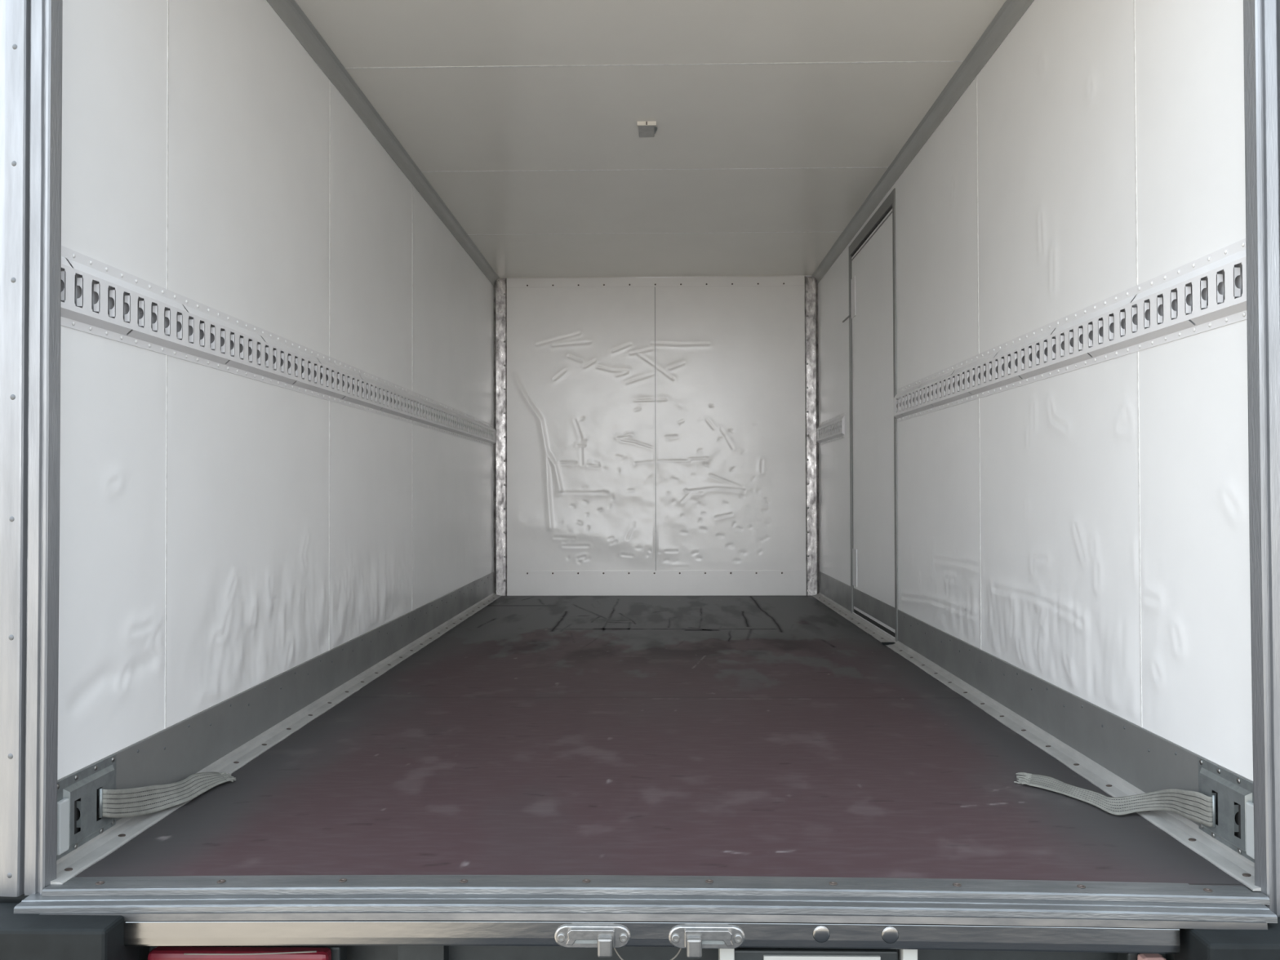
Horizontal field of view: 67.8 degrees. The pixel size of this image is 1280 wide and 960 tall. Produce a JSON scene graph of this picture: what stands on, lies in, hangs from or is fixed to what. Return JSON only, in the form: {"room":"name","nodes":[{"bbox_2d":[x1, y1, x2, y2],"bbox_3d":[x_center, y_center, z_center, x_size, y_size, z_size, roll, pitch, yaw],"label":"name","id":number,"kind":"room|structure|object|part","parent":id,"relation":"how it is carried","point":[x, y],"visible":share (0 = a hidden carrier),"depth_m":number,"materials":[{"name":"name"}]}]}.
{"room":"cargo space","nodes":[
{"label":"cargo space","id":0,"kind":"room"},
{"bbox_2d":[57,0,493,780],"bbox_3d":[-1.008,-0.322,3.945,0.047,2.125,4.580,0,-1,1],"label":"wall","id":1,"kind":"structure","parent":0,"point":[222,533],"depth_m":2.42,"materials":[{"name":"white plastic"}]},
{"bbox_2d":[0,0,62,897],"bbox_3d":[-1.063,-0.384,1.672,0.126,2.174,0.108,0,-1,1],"label":"door frame","id":2,"kind":"structure","parent":1,"relation":"attached to","point":[31,30],"depth_m":1.62,"materials":[{"name":"metal"}]},
{"bbox_2d":[56,754,115,860],"bbox_3d":[-1.020,0.602,1.762,0.014,0.137,0.196,0,-1,1],"label":"plate","id":3,"kind":"object","parent":1,"relation":"attached to","point":[78,821],"visible":0.95,"depth_m":1.74,"materials":[{"name":"metal"}]},
{"bbox_2d":[98,772,235,817],"bbox_3d":[-0.995,0.638,2.013,0.059,0.108,0.447,0,-1,10],"label":"strap","id":4,"kind":"object","parent":3,"relation":"hanging from","point":[135,802],"visible":1,"depth_m":1.96,"materials":[{"name":"grey fabric"}]},
{"bbox_2d":[57,571,493,821],"bbox_3d":[-0.986,0.641,3.909,0.005,0.158,4.536,0,-1,1],"label":"baseboard","id":5,"kind":"structure","parent":1,"relation":"attached to","point":[179,751],"depth_m":2.58,"materials":[{"name":"grey metal"}]},
{"bbox_2d":[50,592,501,884],"bbox_3d":[-0.961,0.708,3.898,0.048,0.024,4.557,0,-1,1],"label":"trim","id":6,"kind":"structure","parent":1,"relation":"attached to","point":[68,866],"depth_m":2.47,"materials":[{"name":"metal"}]},
{"bbox_2d":[60,245,495,446],"bbox_3d":[-0.984,-0.317,3.915,0.016,0.142,4.518,0,-1,1],"label":"rail","id":7,"kind":"object","parent":1,"relation":"attached to","point":[98,298],"visible":0.99,"depth_m":2.31,"materials":[{"name":"white metal"}]},
{"bbox_2d":[266,0,499,285],"bbox_3d":[-0.976,-1.317,3.933,0.038,0.056,4.550,0,-1,1],"label":"trim","id":8,"kind":"structure","parent":1,"relation":"attached to","point":[290,12],"depth_m":3.46,"materials":[{"name":"grey metal"}]},
{"bbox_2d":[294,0,1006,278],"bbox_3d":[0.055,-1.368,3.904,2.100,0.041,4.570,0,-1,1],"label":"ceiling","id":9,"kind":"structure","parent":0,"point":[776,121],"depth_m":3.50,"materials":[{"name":"white plastic"}]},
{"bbox_2d":[636,121,657,137],"bbox_3d":[0.028,-1.345,3.660,0.076,0.014,0.134,0,-1,1],"label":"recessed light","id":10,"kind":"object","parent":9,"relation":"in","point":[646,129],"visible":1,"depth_m":3.64,"materials":[{"name":"white plastic"}]},
{"bbox_3d":[0.025,-1.345,3.598,0.072,0.014,0.007,0,-1,1],"label":"plate","id":11,"kind":"part","parent":10,"relation":"part of","materials":[{"name":"white plastic"}]},
{"bbox_2d":[506,275,806,595],"bbox_3d":[0.102,-0.275,6.187,2.100,2.085,0.053,0,-1,1],"label":"wall","id":12,"kind":"structure","parent":0,"point":[649,428],"depth_m":6.17,"materials":[{"name":"white plastic"}]},
{"bbox_2d":[493,278,506,595],"bbox_3d":[-0.906,-0.281,6.183,0.084,2.062,0.019,0,-1,1],"label":"trim","id":13,"kind":"structure","parent":12,"relation":"attached to","point":[500,284],"depth_m":6.18,"materials":[{"name":"metal"}]},
{"bbox_2d":[506,276,804,287],"bbox_3d":[0.098,-1.283,6.185,1.934,0.056,0.007,0,-1,1],"label":"trim","id":14,"kind":"structure","parent":12,"relation":"attached to","point":[764,281],"depth_m":6.18,"materials":[{"name":"white metal"}]},
{"bbox_2d":[508,570,806,595],"bbox_3d":[0.109,0.666,6.157,1.922,0.160,0.008,0,-1,1],"label":"trim","id":15,"kind":"structure","parent":12,"relation":"attached to","point":[521,583],"depth_m":6.16,"materials":[{"name":"white metal"}]},
{"bbox_2d":[804,275,819,595],"bbox_3d":[1.109,-0.287,6.145,0.084,2.062,0.019,0,-1,1],"label":"trim","id":16,"kind":"structure","parent":12,"relation":"attached to","point":[811,369],"depth_m":6.15,"materials":[{"name":"metal"}]},
{"bbox_2d":[75,595,1244,885],"bbox_3d":[0.061,0.747,3.892,2.100,0.060,4.536,0,-1,1],"label":"floor","id":17,"kind":"structure","parent":0,"point":[654,735],"depth_m":2.26,"materials":[{"name":"brown wood"}]},
{"bbox_2d":[13,875,1277,923],"bbox_3d":[0.002,0.694,1.588,2.058,0.038,0.086,0,-1,1],"label":"threshold","id":18,"kind":"object","parent":17,"relation":"attached to","point":[249,893],"visible":1,"depth_m":1.57,"materials":[{"name":"metal"}]},
{"bbox_2d":[39,911,1267,953],"bbox_3d":[0.009,0.731,1.562,1.985,0.059,0.056,0,-1,1],"label":"beam","id":19,"kind":"structure","parent":18,"relation":"attached to","point":[249,928],"depth_m":1.54,"materials":[{"name":"metal"}]},
{"bbox_2d":[0,893,149,959],"bbox_3d":[-0.992,0.775,1.578,0.302,0.146,0.149,0,-1,1],"label":"buffer","id":20,"kind":"object","parent":19,"relation":"attached to","point":[23,936],"visible":0.49,"depth_m":1.51,"materials":[{"name":"rubber"}]},
{"bbox_2d":[147,945,346,959],"bbox_3d":[-0.674,0.846,1.625,0.329,0.110,0.074,0,-1,1],"label":"tail lamp","id":21,"kind":"object","parent":19,"relation":"attached to","point":[323,952],"visible":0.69,"depth_m":1.60,"materials":[{"name":"plastic"}]},
{"bbox_2d":[183,951,316,955],"bbox_3d":[-0.643,0.780,1.570,0.220,0.008,0.006,0,-1,1],"label":"cable","id":22,"kind":"object","parent":19,"relation":"hanging from","point":[300,952],"visible":1,"depth_m":1.57,"materials":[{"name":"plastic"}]},
{"bbox_2d":[554,924,631,957],"bbox_3d":[-0.077,0.739,1.526,0.123,0.042,0.024,0,-1,1],"label":"latch","id":23,"kind":"object","parent":19,"relation":"attached to","point":[605,938],"depth_m":1.53,"materials":[{"name":"silver metal"}]},
{"bbox_2d":[613,947,623,959],"bbox_3d":[-0.017,0.780,1.562,0.060,0.043,0.009,0,-1,11],"label":"cable","id":24,"kind":"object","parent":19,"relation":"hanging from","point":[615,948],"visible":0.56,"depth_m":1.56,"materials":[{"name":"grey plastic"}]},
{"bbox_2d":[670,948,681,959],"bbox_3d":[0.044,0.782,1.560,0.054,0.048,0.006,0,-1,-5],"label":"cable","id":25,"kind":"object","parent":19,"relation":"hanging from","point":[678,952],"visible":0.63,"depth_m":1.56,"materials":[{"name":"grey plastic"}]},
{"bbox_2d":[668,925,745,958],"bbox_3d":[0.107,0.739,1.523,0.123,0.042,0.024,0,-1,1],"label":"latch","id":26,"kind":"object","parent":19,"relation":"attached to","point":[694,939],"depth_m":1.53,"materials":[{"name":"silver metal"}]},
{"bbox_2d":[718,947,917,959],"bbox_3d":[0.291,0.807,1.579,0.321,0.094,0.060,0,-1,1],"label":"bar","id":27,"kind":"object","parent":19,"relation":"attached to","point":[738,953],"visible":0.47,"depth_m":1.56,"materials":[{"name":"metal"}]},
{"bbox_3d":[0.297,0.793,1.557,0.190,0.032,0.006,0,-1,1],"label":"number plate","id":28,"kind":"part","parent":27,"relation":"part of","materials":[{"name":"grey"}]},
{"bbox_2d":[1117,952,1166,959],"bbox_3d":[0.854,0.848,1.606,0.066,0.110,0.073,0,-1,1],"label":"tail lamp","id":29,"kind":"object","parent":19,"relation":"attached to","point":[1121,956],"visible":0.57,"depth_m":1.60,"materials":[{"name":"plastic"}]},
{"bbox_2d":[1165,916,1279,959],"bbox_3d":[1.028,0.779,1.540,0.298,0.124,0.149,0,-1,1],"label":"buffer","id":30,"kind":"object","parent":19,"relation":"attached to","point":[1195,944],"visible":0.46,"depth_m":1.49,"materials":[{"name":"rubber"}]},
{"bbox_2d":[817,0,1253,781],"bbox_3d":[1.125,-0.329,3.904,0.046,2.125,4.580,0,-1,1],"label":"wall","id":31,"kind":"structure","parent":0,"point":[1085,530],"depth_m":2.29,"materials":[{"name":"white plastic"}]},
{"bbox_2d":[816,412,844,445],"bbox_3d":[1.136,-0.298,5.709,0.016,0.142,0.850,0,-1,1],"label":"rail","id":32,"kind":"object","parent":31,"relation":"attached to","point":[832,429],"visible":1,"depth_m":5.63,"materials":[{"name":"white metal"}]},
{"bbox_3d":[1.142,-0.294,5.709,0.001,0.095,0.842,0,-1,1],"label":"rail","id":33,"kind":"part","parent":32,"relation":"part of","materials":[{"name":"grey metal"}]},
{"bbox_2d":[818,571,850,611],"bbox_3d":[1.143,0.658,5.621,0.004,0.158,1.031,0,-1,1],"label":"baseboard","id":34,"kind":"structure","parent":31,"relation":"attached to","point":[833,588],"depth_m":5.56,"materials":[{"name":"grey metal"}]},
{"bbox_2d":[842,188,897,641],"bbox_3d":[1.144,-0.270,4.705,0.060,1.981,1.156,0,-1,1],"label":"door","id":35,"kind":"structure","parent":31,"relation":"in","point":[872,317],"depth_m":4.56,"materials":[{"name":"grey"}]},
{"bbox_3d":[1.128,-0.966,5.040,0.005,0.210,0.094,0,-1,1],"label":"hinge plate","id":36,"kind":"part","parent":35,"relation":"part of","materials":[{"name":"white metal"}]},
{"bbox_3d":[1.132,0.462,5.021,0.005,0.195,0.094,0,-1,1],"label":"hinge plate","id":37,"kind":"part","parent":35,"relation":"part of","materials":[{"name":"white metal"}]},
{"bbox_3d":[1.126,0.614,4.615,0.004,0.095,0.900,0,-1,1],"label":"kick plate","id":38,"kind":"part","parent":35,"relation":"part of","materials":[{"name":"grey metal"}]},
{"bbox_2d":[881,642,895,644],"bbox_3d":[1.081,0.709,4.133,0.059,0.008,0.028,0,-1,1],"label":"trim","id":39,"kind":"structure","parent":31,"relation":"attached to","point":[882,643],"depth_m":4.12,"materials":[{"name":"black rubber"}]},
{"bbox_2d":[812,0,1034,284],"bbox_3d":[1.086,-1.324,3.893,0.038,0.056,4.550,0,-1,1],"label":"trim","id":40,"kind":"structure","parent":31,"relation":"attached to","point":[1011,12],"depth_m":3.46,"materials":[{"name":"grey metal"}]},
{"bbox_2d":[811,591,1261,890],"bbox_3d":[1.083,0.701,3.859,0.049,0.024,4.557,0,-1,1],"label":"trim","id":41,"kind":"structure","parent":31,"relation":"attached to","point":[1179,827],"depth_m":2.30,"materials":[{"name":"metal"}]},
{"bbox_2d":[893,238,1246,422],"bbox_3d":[1.081,-0.337,2.866,0.016,0.142,2.513,0,-1,1],"label":"rail","id":42,"kind":"object","parent":31,"relation":"attached to","point":[1208,291],"visible":0.98,"depth_m":2.18,"materials":[{"name":"white metal"}]},
{"bbox_2d":[897,609,1253,825],"bbox_3d":[1.089,0.620,2.857,0.005,0.158,2.512,0,-1,1],"label":"baseboard","id":43,"kind":"structure","parent":31,"relation":"attached to","point":[1148,761],"depth_m":2.41,"materials":[{"name":"grey metal"}]},
{"bbox_2d":[1198,756,1254,862],"bbox_3d":[1.060,0.596,1.722,0.014,0.137,0.196,0,-1,1],"label":"plate","id":44,"kind":"object","parent":31,"relation":"attached to","point":[1234,800],"visible":0.8,"depth_m":1.71,"materials":[{"name":"metal"}]},
{"bbox_2d":[1013,772,1216,827],"bbox_3d":[0.980,0.635,1.990,0.081,0.102,0.498,0,-1,-25],"label":"strap","id":45,"kind":"object","parent":44,"relation":"attached to","point":[1197,806],"visible":1,"depth_m":1.95,"materials":[{"name":"grey fabric"}]},
{"bbox_2d":[1243,0,1279,916],"bbox_3d":[1.086,-0.372,1.631,0.126,2.212,0.107,0,-1,1],"label":"door frame","id":46,"kind":"structure","parent":31,"relation":"attached to","point":[1261,18],"depth_m":1.59,"materials":[{"name":"metal"}]},
{"bbox_3d":[0.062,0.798,3.916,2.180,0.038,4.565,0,-1,1],"label":"floor","id":47,"kind":"structure","parent":0,"visible":0},
{"bbox_2d":[346,945,1117,959],"bbox_3d":[0.062,0.959,3.867,2.000,0.355,4.440,0,-1,1],"label":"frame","id":48,"kind":"object","parent":47,"relation":"attached to","point":[353,952],"visible":0.02,"depth_m":1.69,"materials":[{"name":"metal"}]}
]}

